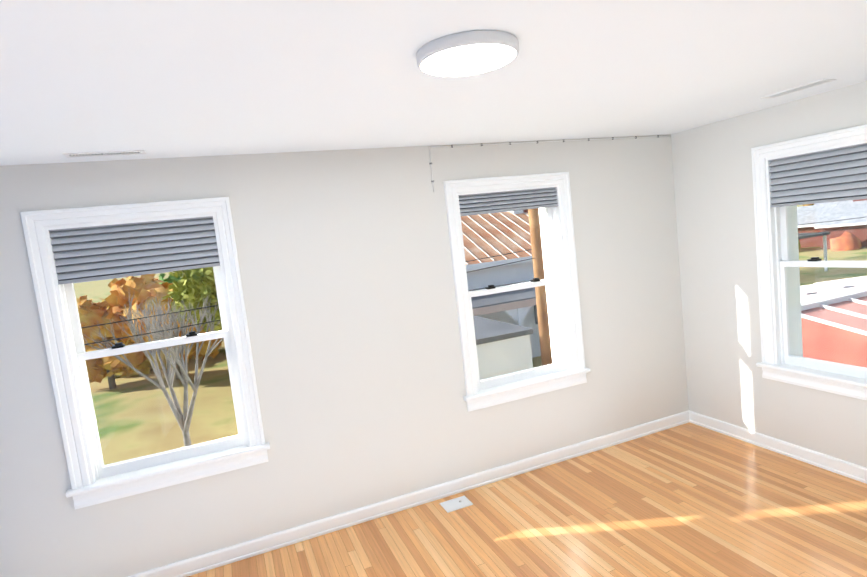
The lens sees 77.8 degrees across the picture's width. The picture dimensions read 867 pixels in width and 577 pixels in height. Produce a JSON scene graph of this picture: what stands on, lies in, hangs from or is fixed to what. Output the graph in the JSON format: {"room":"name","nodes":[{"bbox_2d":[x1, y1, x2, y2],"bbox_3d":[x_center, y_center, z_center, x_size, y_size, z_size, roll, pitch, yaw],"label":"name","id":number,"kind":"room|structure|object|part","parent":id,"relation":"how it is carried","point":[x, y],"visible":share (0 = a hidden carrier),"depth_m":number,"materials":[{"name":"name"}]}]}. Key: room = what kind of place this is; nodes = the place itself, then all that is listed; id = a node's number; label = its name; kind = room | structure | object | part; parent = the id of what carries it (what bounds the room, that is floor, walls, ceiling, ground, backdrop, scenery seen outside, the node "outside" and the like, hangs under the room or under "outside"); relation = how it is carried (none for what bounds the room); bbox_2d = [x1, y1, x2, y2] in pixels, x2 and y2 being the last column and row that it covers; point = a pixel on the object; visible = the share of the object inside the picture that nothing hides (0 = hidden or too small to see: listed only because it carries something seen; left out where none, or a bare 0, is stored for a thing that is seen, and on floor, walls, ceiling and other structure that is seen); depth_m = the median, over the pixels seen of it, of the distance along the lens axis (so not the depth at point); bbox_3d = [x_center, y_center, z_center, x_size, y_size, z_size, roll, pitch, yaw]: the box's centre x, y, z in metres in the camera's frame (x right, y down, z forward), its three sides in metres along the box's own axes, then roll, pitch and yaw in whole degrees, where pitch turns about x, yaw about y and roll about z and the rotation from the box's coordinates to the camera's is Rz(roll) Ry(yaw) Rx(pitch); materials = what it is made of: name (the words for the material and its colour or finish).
{"room":"empty bedroom","nodes":[
{"label":"empty bedroom","id":0,"kind":"room"},
{"bbox_2d":[0,134,688,576],"bbox_3d":[-0.244,0.280,3.749,5.450,2.440,0.250,-9,6,-21],"label":"wall","id":1,"kind":"structure","parent":0,"point":[346,270],"depth_m":3.48,"materials":[{"name":"white paint"}]},
{"bbox_2d":[20,197,269,508],"bbox_3d":[-1.639,0.325,3.189,1.070,1.638,0.352,-9,6,-21],"label":"window","id":2,"kind":"structure","parent":1,"relation":"in","point":[91,253],"depth_m":3.04,"materials":[{"name":"clear glass"}]},
{"bbox_2d":[111,342,124,348],"bbox_3d":[-1.803,0.325,3.071,0.060,0.026,0.049,-9,6,-21],"label":"lock","id":3,"kind":"object","parent":2,"relation":"attached to","point":[121,344],"depth_m":3.05,"materials":[{"name":"grey metal"}]},
{"bbox_2d":[48,216,222,284],"bbox_3d":[-1.666,-0.233,3.040,0.848,0.311,0.048,-9,6,-21],"label":"shade","id":4,"kind":"object","parent":2,"relation":"attached to","point":[81,254],"depth_m":3.02,"materials":[{"name":"grey fabric"}]},
{"bbox_3d":[-1.639,0.325,3.189,1.070,1.638,0.352,-9,6,-21],"label":"window left casing sash","id":5,"kind":"part","parent":2,"relation":"part of","materials":[{"name":"white wood"}]},
{"bbox_2d":[186,331,196,336],"bbox_3d":[-1.447,0.271,3.211,0.060,0.026,0.049,-9,6,-21],"label":"lock","id":6,"kind":"object","parent":2,"relation":"attached to","point":[192,333],"depth_m":3.19,"materials":[{"name":"grey metal"}]},
{"bbox_2d":[128,411,687,576],"bbox_3d":[-0.064,1.446,3.739,4.950,0.096,0.024,-9,6,-21],"label":"baseboard","id":7,"kind":"structure","parent":1,"relation":"attached to","point":[238,552],"depth_m":3.66,"materials":[{"name":"white paint"}]},
{"bbox_2d":[443,172,590,411],"bbox_3d":[0.581,-0.012,4.063,1.070,1.638,0.352,-9,6,-21],"label":"window","id":8,"kind":"structure","parent":1,"relation":"in","point":[490,203],"depth_m":4.00,"materials":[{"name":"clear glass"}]},
{"bbox_2d":[485,285,495,288],"bbox_3d":[0.418,-0.012,3.945,0.060,0.026,0.049,-9,6,-21],"label":"lock","id":9,"kind":"object","parent":8,"relation":"attached to","point":[493,286],"depth_m":3.93,"materials":[{"name":"grey metal"}]},
{"bbox_2d":[458,187,560,216],"bbox_3d":[0.546,-0.644,3.907,0.848,0.161,0.049,-9,6,-21],"label":"shade","id":10,"kind":"object","parent":8,"relation":"attached to","point":[494,202],"depth_m":3.89,"materials":[{"name":"grey fabric"}]},
{"bbox_3d":[0.581,-0.012,4.063,1.070,1.638,0.352,-9,6,-21],"label":"middle window casing sash","id":11,"kind":"part","parent":8,"relation":"part of","materials":[{"name":"white wood"}]},
{"bbox_2d":[530,278,540,281],"bbox_3d":[0.774,-0.066,4.085,0.060,0.026,0.049,-9,6,-21],"label":"lock","id":12,"kind":"object","parent":8,"relation":"attached to","point":[534,279],"depth_m":4.07,"materials":[{"name":"grey metal"}]},
{"bbox_2d":[429,135,670,191],"bbox_3d":[0.968,-0.958,4.027,2.148,0.306,0.007,-9,6,-21],"label":"clips","id":13,"kind":"object","parent":1,"relation":"attached to","point":[510,143],"visible":1,"depth_m":3.88,"materials":[{"name":"white plastic"}]},
{"bbox_2d":[0,0,866,165],"bbox_3d":[0.660,-0.877,1.008,5.450,0.200,5.880,-9,6,-21],"label":"ceiling","id":14,"kind":"structure","parent":0,"point":[153,79],"depth_m":1.98,"materials":[{"name":"white paint"}]},
{"bbox_2d":[63,150,145,157],"bbox_3d":[-1.673,-0.689,2.746,0.360,0.006,0.085,-9,6,-21],"label":"ceiling vent","id":15,"kind":"object","parent":14,"relation":"in","point":[107,153],"visible":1,"depth_m":2.74,"materials":[{"name":"white metal"}]},
{"bbox_2d":[416,30,518,76],"bbox_3d":[0.113,-0.774,1.787,0.340,0.038,0.340,-9,6,-21],"label":"rim","id":16,"kind":"object","parent":14,"relation":"attached to","point":[440,44],"visible":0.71,"depth_m":1.64,"materials":[{"name":"white"}]},
{"bbox_2d":[420,44,515,76],"bbox_3d":[0.116,-0.753,1.789,0.320,0.008,0.320,-9,6,-21],"label":"diffuser","id":17,"kind":"object","parent":16,"relation":"attached to","point":[466,60],"visible":1,"depth_m":1.76,"materials":[{"name":"white plastic"}]},
{"bbox_2d":[760,79,835,97],"bbox_3d":[2.079,-1.141,3.075,0.110,0.006,0.360,-9,6,-21],"label":"ceiling vent","id":18,"kind":"object","parent":14,"relation":"in","point":[801,87],"visible":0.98,"depth_m":3.05,"materials":[{"name":"white metal"}]},
{"bbox_2d":[188,422,866,576],"bbox_3d":[0.954,1.758,1.276,5.450,0.250,5.880,-9,6,-21],"label":"floor","id":19,"kind":"structure","parent":0,"point":[689,499],"depth_m":3.25,"materials":[{"name":"brown wood"}]},
{"bbox_2d":[440,496,472,512],"bbox_3d":[0.155,1.471,3.675,0.190,0.012,0.140,-9,6,-21],"label":"floor outlet cover","id":20,"kind":"object","parent":19,"relation":"in","point":[451,505],"visible":1,"depth_m":3.67,"materials":[{"name":"white plastic"}]},
{"bbox_2d":[671,81,866,467],"bbox_3d":[3.191,0.064,2.107,0.250,2.440,5.330,-9,6,-21],"label":"wall","id":21,"kind":"structure","parent":0,"point":[714,204],"depth_m":4.02,"materials":[{"name":"white paint"}]},
{"bbox_2d":[688,410,866,483],"bbox_3d":[2.672,1.168,3.475,0.024,0.096,2.435,-9,6,-21],"label":"baseboard","id":22,"kind":"structure","parent":21,"relation":"attached to","point":[848,469],"depth_m":3.85,"materials":[{"name":"white paint"}]},
{"bbox_2d":[751,124,866,399],"bbox_3d":[2.652,-0.161,3.388,0.352,1.663,1.140,-9,6,-21],"label":"window","id":23,"kind":"structure","parent":21,"relation":"in","point":[832,175],"depth_m":3.63,"materials":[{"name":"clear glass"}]},
{"bbox_3d":[2.652,-0.161,3.388,0.352,1.663,1.140,-9,6,-21],"label":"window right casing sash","id":24,"kind":"part","parent":23,"relation":"part of","materials":[{"name":"white wood"}]},
{"bbox_2d":[807,257,821,260],"bbox_3d":[2.526,-0.195,3.561,0.049,0.026,0.060,-9,6,-21],"label":"lock","id":25,"kind":"object","parent":23,"relation":"attached to","point":[815,259],"visible":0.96,"depth_m":3.53,"materials":[{"name":"grey metal"}]},
{"bbox_2d":[768,143,866,207],"bbox_3d":[2.498,-0.708,3.296,0.049,0.341,0.918,-9,6,-21],"label":"shade","id":26,"kind":"object","parent":23,"relation":"attached to","point":[837,174],"depth_m":3.39,"materials":[{"name":"grey fabric"}]},
{"label":"outside","id":27,"kind":"structure","parent":0,"visible":0},
{"bbox_2d":[77,212,497,282],"bbox_3d":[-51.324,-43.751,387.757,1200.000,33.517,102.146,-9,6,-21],"label":"ground","id":28,"kind":"structure","parent":27,"point":[137,275],"depth_m":293.51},
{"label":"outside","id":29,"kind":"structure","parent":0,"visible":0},
{"bbox_2d":[73,205,866,464],"bbox_3d":[-11.571,-12.731,188.476,520.000,0.500,480.000,-9,6,-21],"label":"lawn","id":30,"kind":"structure","parent":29,"point":[129,430],"depth_m":19.00,"materials":[{"name":"green plant"}]},
{"bbox_2d":[76,295,147,389],"bbox_3d":[-13.269,2.449,21.952,4.015,4.562,3.689,-9,6,-21],"label":"tree","id":31,"kind":"object","parent":30,"relation":"on","point":[103,371],"depth_m":21.24,"materials":[{"name":"orange plant"}]},
{"bbox_2d":[103,306,180,378],"bbox_3d":[-14.116,2.625,26.452,4.217,4.696,5.853,-9,6,-21],"label":"tree","id":32,"kind":"object","parent":30,"relation":"on","point":[146,365],"depth_m":24.57,"materials":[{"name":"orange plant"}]},
{"bbox_2d":[83,294,223,446],"bbox_3d":[-5.043,2.138,10.472,3.164,4.473,2.963,-9,6,-21],"label":"bare tree","id":33,"kind":"object","parent":30,"relation":"on","point":[156,337],"depth_m":10.76,"materials":[{"name":"grey plant"}]},
{"bbox_2d":[99,274,223,378],"bbox_3d":[-10.883,1.782,22.060,4.673,5.333,6.434,-9,6,-21],"label":"tree","id":34,"kind":"object","parent":30,"relation":"on","point":[118,296],"depth_m":20.82,"materials":[{"name":"orange plant"}]},
{"bbox_2d":[156,273,182,290],"bbox_3d":[-11.536,1.687,28.067,6.016,5.656,4.898,-9,6,-21],"label":"tree","id":35,"kind":"object","parent":30,"relation":"on","point":[170,279],"depth_m":27.93,"materials":[{"name":"green plant"}]},
{"bbox_2d":[162,267,221,331],"bbox_3d":[-6.735,0.776,19.289,5.263,5.764,4.296,-9,6,-21],"label":"tree","id":36,"kind":"object","parent":30,"relation":"on","point":[194,287],"depth_m":17.80,"materials":[{"name":"green plant"}]},
{"bbox_2d":[461,208,541,357],"bbox_3d":[2.683,-0.815,21.789,16.760,6.330,9.330,-9,6,-21],"label":"neighboring house","id":37,"kind":"structure","parent":30,"relation":"on","point":[486,301],"depth_m":19.05,"materials":[{"name":"paint"}]},
{"bbox_2d":[507,210,522,213],"bbox_3d":[3.572,-2.431,22.935,0.480,3.100,0.500,-9,6,-21],"label":"chimney","id":38,"kind":"object","parent":37,"relation":"on","point":[518,211],"depth_m":22.62,"materials":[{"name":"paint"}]},
{"bbox_2d":[473,315,532,379],"bbox_3d":[-1.504,2.223,12.576,5.350,3.100,6.100,-9,6,-21],"label":"shed","id":39,"kind":"structure","parent":30,"relation":"on","point":[491,328],"depth_m":10.49,"materials":[{"name":"white paint"}]},
{"bbox_2d":[528,208,552,365],"bbox_3d":[2.263,-1.905,12.238,2.200,10.500,0.270,-9,6,-21],"label":"utility pole","id":40,"kind":"object","parent":30,"relation":"on","point":[537,269],"depth_m":12.34,"materials":[{"name":"brown wood"}]},
{"bbox_2d":[81,217,865,344],"bbox_3d":[16.848,-5.549,17.899,160.002,6.268,0.218,-9,6,-21],"label":"wires","id":41,"kind":"object","parent":40,"relation":"attached to","point":[467,272],"depth_m":9.76,"materials":[{"name":"black"}]},
{"bbox_2d":[797,205,820,247],"bbox_3d":[32.587,-5.633,52.001,8.800,3.980,7.820,-2,7,36],"label":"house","id":42,"kind":"structure","parent":30,"relation":"on","point":[814,242],"depth_m":47.63,"materials":[{"name":"grey"}]},
{"bbox_2d":[798,232,829,270],"bbox_3d":[21.918,-2.098,33.088,3.000,2.350,3.000,-9,6,-21],"label":"carport roof","id":43,"kind":"structure","parent":30,"relation":"on","point":[815,234],"depth_m":32.21,"materials":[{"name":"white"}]},
{"bbox_2d":[800,276,866,367],"bbox_3d":[9.838,1.219,10.605,8.400,2.980,9.800,-9,6,-21],"label":"roof","id":44,"kind":"structure","parent":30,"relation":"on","point":[836,342],"depth_m":8.64,"materials":[{"name":"red paint"}]},
{"bbox_2d":[814,199,866,249],"bbox_3d":[38.545,-6.201,44.097,11.800,5.380,8.320,-2,7,36],"label":"house","id":45,"kind":"structure","parent":30,"relation":"on","point":[844,208],"depth_m":44.19,"materials":[{"name":"grey"}]},
{"bbox_2d":[830,231,861,250],"bbox_3d":[32.721,-3.292,42.616,2.202,2.566,2.020,-9,6,-21],"label":"bush","id":46,"kind":"object","parent":30,"relation":"on","point":[847,244],"depth_m":41.99,"materials":[{"name":"orange plant"}]}
]}

